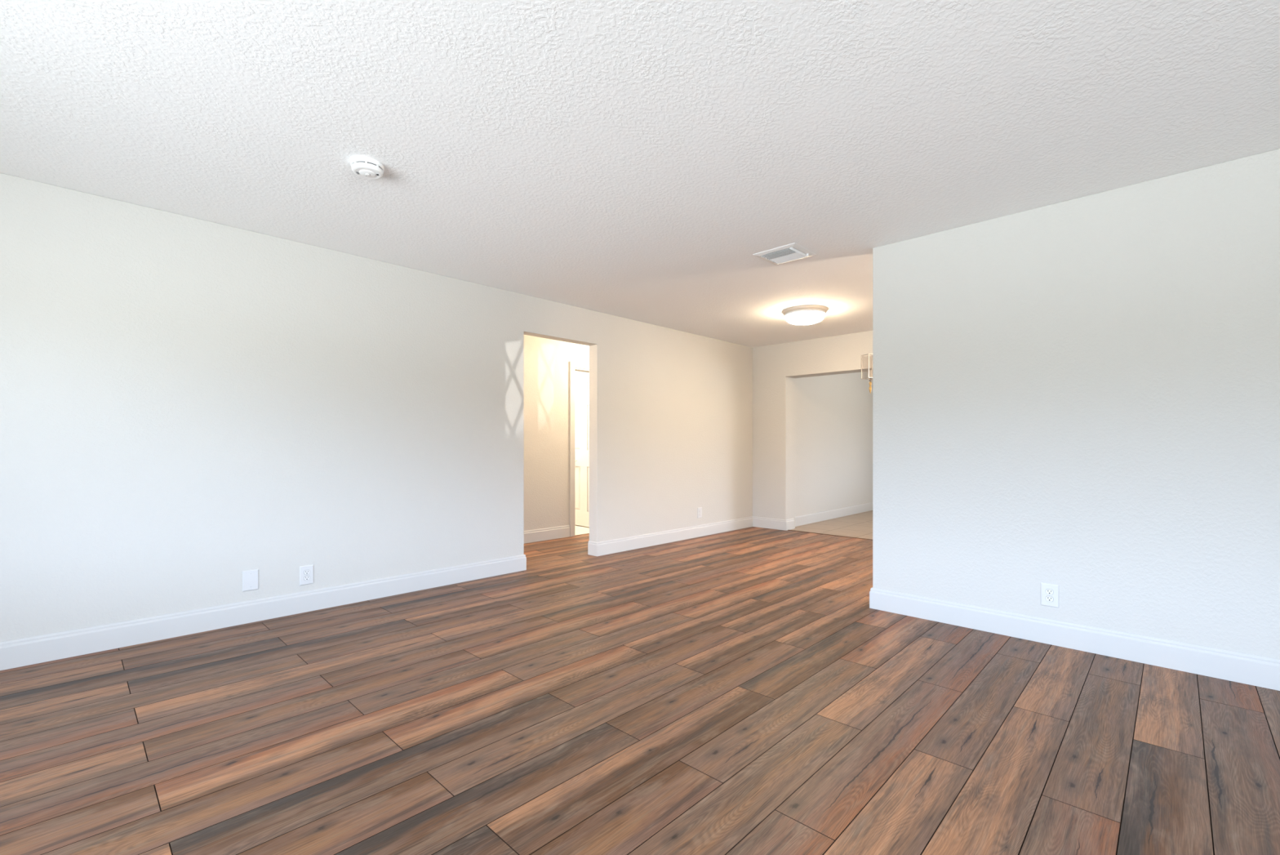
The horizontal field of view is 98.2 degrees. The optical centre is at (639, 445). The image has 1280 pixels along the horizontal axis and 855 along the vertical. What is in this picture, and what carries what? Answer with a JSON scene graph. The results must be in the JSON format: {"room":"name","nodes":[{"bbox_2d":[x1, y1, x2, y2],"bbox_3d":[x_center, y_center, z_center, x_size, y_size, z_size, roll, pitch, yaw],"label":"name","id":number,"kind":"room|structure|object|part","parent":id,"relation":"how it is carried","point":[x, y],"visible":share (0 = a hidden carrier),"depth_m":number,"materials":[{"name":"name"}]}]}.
{"room":"empty living room","nodes":[
{"label":"empty living room","id":0,"kind":"room"},
{"bbox_2d":[0,173,752,641],"bbox_3d":[-1.193,-0.120,4.829,0.125,2.440,8.229,0,0,44],"label":"wall","id":1,"kind":"structure","parent":0,"point":[188,405],"depth_m":3.53,"materials":[{"name":"paint"}]},
{"bbox_2d":[242,568,258,591],"bbox_3d":[-2.426,0.838,3.456,0.008,0.126,0.083,0,0,44],"label":"blank wall plate","id":2,"kind":"object","parent":1,"relation":"attached to","point":[250,577],"visible":1,"depth_m":3.45,"materials":[{"name":"white plastic"}]},
{"bbox_2d":[0,554,526,670],"bbox_3d":[0.057,1.030,0.976,7.275,0.138,4.183,0,0,44],"label":"baseboard","id":3,"kind":"structure","parent":1,"relation":"attached to","point":[18,652],"depth_m":3.36,"materials":[{"name":"grey paint"}]},
{"bbox_2d":[299,564,313,585],"bbox_3d":[-2.211,0.858,3.678,0.009,0.126,0.082,0,0,44],"label":"wall outlet","id":4,"kind":"object","parent":1,"relation":"attached to","point":[306,572],"visible":1,"depth_m":3.67,"materials":[{"name":"white plastic"}]},
{"bbox_2d":[303,575,310,580],"bbox_3d":[-2.209,0.877,3.676,0.002,0.028,0.034,0,0,44],"label":"socket","id":5,"kind":"object","parent":4,"relation":"attached to","point":[305,577],"depth_m":3.68,"materials":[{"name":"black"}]},
{"bbox_2d":[303,569,310,574],"bbox_3d":[-2.209,0.838,3.676,0.002,0.028,0.034,0,0,44],"label":"socket","id":6,"kind":"object","parent":4,"relation":"attached to","point":[305,571],"depth_m":3.68,"materials":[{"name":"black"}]},
{"bbox_2d":[587,515,794,555],"bbox_3d":[0.762,1.030,6.474,3.062,0.138,0.518,0,0,-43],"label":"baseboard","id":7,"kind":"structure","parent":1,"relation":"attached to","point":[615,545],"depth_m":6.45,"materials":[{"name":"grey paint"}]},
{"bbox_2d":[697,506,702,517],"bbox_3d":[0.727,0.811,6.720,0.009,0.126,0.080,0,0,44],"label":"wall outlet","id":8,"kind":"object","parent":1,"relation":"attached to","point":[700,508],"visible":1,"depth_m":6.72,"materials":[{"name":"grey plastic"}]},
{"bbox_2d":[524,334,589,530],"bbox_3d":[-0.975,-0.120,6.681,0.115,2.440,5.257,0,0,44],"label":"wall","id":9,"kind":"structure","parent":0,"point":[546,361],"depth_m":6.49,"materials":[{"name":"paint"}]},
{"bbox_2d":[524,524,569,543],"bbox_3d":[-1.803,1.030,5.730,0.015,0.138,2.738,0,0,44],"label":"baseboard","id":10,"kind":"structure","parent":9,"relation":"attached to","point":[555,532],"depth_m":6.46,"materials":[{"name":"grey paint"}]},
{"bbox_2d":[569,361,589,536],"bbox_3d":[-0.635,0.039,7.021,0.141,2.120,0.737,0,0,44],"label":"trim","id":11,"kind":"structure","parent":9,"relation":"attached to","point":[574,366],"depth_m":6.74,"materials":[{"name":"grey paint"}]},
{"bbox_2d":[574,375,589,526],"bbox_3d":[-0.776,0.076,7.499,0.720,2.023,0.094,0,0,44],"label":"door","id":12,"kind":"structure","parent":9,"relation":"in","point":[581,384],"depth_m":7.52,"materials":[{"name":"grey paint"}]},
{"bbox_2d":[574,371,589,377],"bbox_3d":[-1.165,-0.120,8.079,2.100,2.440,0.115,0,0,44],"label":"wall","id":13,"kind":"structure","parent":0,"point":[577,374],"depth_m":7.66,"materials":[{"name":"paint"}]},
{"bbox_2d":[0,510,1279,854],"bbox_3d":[1.489,1.129,4.867,10.620,0.062,11.770,0,0,44],"label":"floor","id":14,"kind":"structure","parent":0,"point":[739,691],"depth_m":2.14,"materials":[{"name":"brown wood"}]},
{"bbox_2d":[789,529,872,539],"bbox_3d":[2.911,1.097,6.286,2.746,0.006,0.020,0,0,44],"label":"trim","id":15,"kind":"structure","parent":14,"relation":"on","point":[789,530],"depth_m":6.80,"materials":[{"name":"brown"}]},
{"bbox_2d":[0,0,1279,347],"bbox_3d":[1.490,-1.400,4.782,10.740,0.120,11.890,0,0,44],"label":"ceiling","id":16,"kind":"structure","parent":0,"point":[630,159],"depth_m":2.26,"materials":[{"name":"paint"}]},
{"bbox_2d":[350,156,384,179],"bbox_3d":[-1.299,-1.315,2.643,0.146,0.050,0.146,0,0,24],"label":"smoke detector","id":17,"kind":"object","parent":16,"relation":"attached to","point":[362,166],"visible":1,"depth_m":2.61,"materials":[{"name":"white plastic"}]},
{"bbox_2d":[752,242,816,265],"bbox_3d":[1.012,-1.327,3.883,0.322,0.026,0.308,0,0,44],"label":"ceiling vent","id":18,"kind":"object","parent":16,"relation":"in","point":[793,251],"visible":1,"depth_m":3.85,"materials":[{"name":"white metal"}]},
{"bbox_2d":[782,305,827,324],"bbox_3d":[1.633,-1.276,5.492,0.428,0.128,0.428,0,0,44],"label":"ceiling light","id":19,"kind":"object","parent":16,"relation":"attached to","point":[801,314],"visible":1,"depth_m":5.36,"materials":[{"name":"white glass"}]},
{"bbox_3d":[1.633,-1.253,5.492,0.372,0.082,0.372,0,0,44],"label":"lamp shade","id":20,"kind":"part","parent":19,"relation":"part of","materials":[{"name":"white glass"}]},
{"bbox_2d":[861,353,872,393],"bbox_3d":[2.312,-0.899,4.719,0.576,0.881,0.576,0,0,-11],"label":"chandelier","id":21,"kind":"object","parent":16,"relation":"hanging from","point":[869,377],"visible":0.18,"depth_m":4.89,"materials":[{"name":"silver metal"}]},
{"bbox_3d":[2.037,-0.699,4.901,0.110,0.212,0.110,0,0,-11],"label":"shade frame","id":22,"kind":"part","parent":21,"relation":"part of","materials":[{"name":"silver metal"}]},
{"bbox_2d":[752,330,872,528],"bbox_3d":[4.194,-0.120,5.171,7.150,2.440,0.252,0,0,44],"label":"wall","id":23,"kind":"structure","parent":0,"point":[775,367],"depth_m":7.30,"materials":[{"name":"paint"}]},
{"bbox_2d":[795,371,872,516],"bbox_3d":[3.198,-0.120,8.769,0.118,2.440,3.541,0,0,44],"label":"wall","id":24,"kind":"structure","parent":0,"point":[833,413],"depth_m":8.40,"materials":[{"name":"paint"}]},
{"bbox_2d":[795,502,872,526],"bbox_3d":[3.245,1.033,8.723,0.014,0.132,3.541,0,0,44],"label":"baseboard","id":25,"kind":"structure","parent":24,"relation":"attached to","point":[837,513],"depth_m":8.33,"materials":[{"name":"grey paint"}]},
{"bbox_2d":[872,148,1279,658],"bbox_3d":[3.229,-0.120,2.248,4.477,2.440,0.120,0,0,44],"label":"wall partition","id":26,"kind":"structure","parent":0,"point":[1081,396],"depth_m":2.95,"materials":[{"name":"paint"}]},
{"bbox_2d":[1040,582,1058,607],"bbox_3d":[2.275,0.830,3.079,0.082,0.126,0.009,0,0,44],"label":"wall outlet","id":27,"kind":"object","parent":26,"relation":"attached to","point":[1049,592],"visible":1,"depth_m":3.08,"materials":[{"name":"white plastic"}]},
{"bbox_2d":[1045,595,1053,601],"bbox_3d":[2.273,0.850,3.077,0.034,0.028,0.002,0,0,44],"label":"socket","id":28,"kind":"object","parent":27,"relation":"attached to","point":[1048,598],"depth_m":3.08,"materials":[{"name":"white plastic"}]},
{"bbox_2d":[1045,588,1053,594],"bbox_3d":[2.273,0.810,3.077,0.034,0.028,0.002,0,0,44],"label":"socket","id":29,"kind":"object","parent":27,"relation":"attached to","point":[1048,591],"depth_m":3.08,"materials":[{"name":"white plastic"}]},
{"bbox_2d":[869,586,1279,690],"bbox_3d":[3.224,1.030,2.253,4.492,0.138,0.150,0,0,44],"label":"baseboard","id":30,"kind":"structure","parent":26,"relation":"attached to","point":[1262,671],"depth_m":2.94,"materials":[{"name":"grey paint"}]}
]}

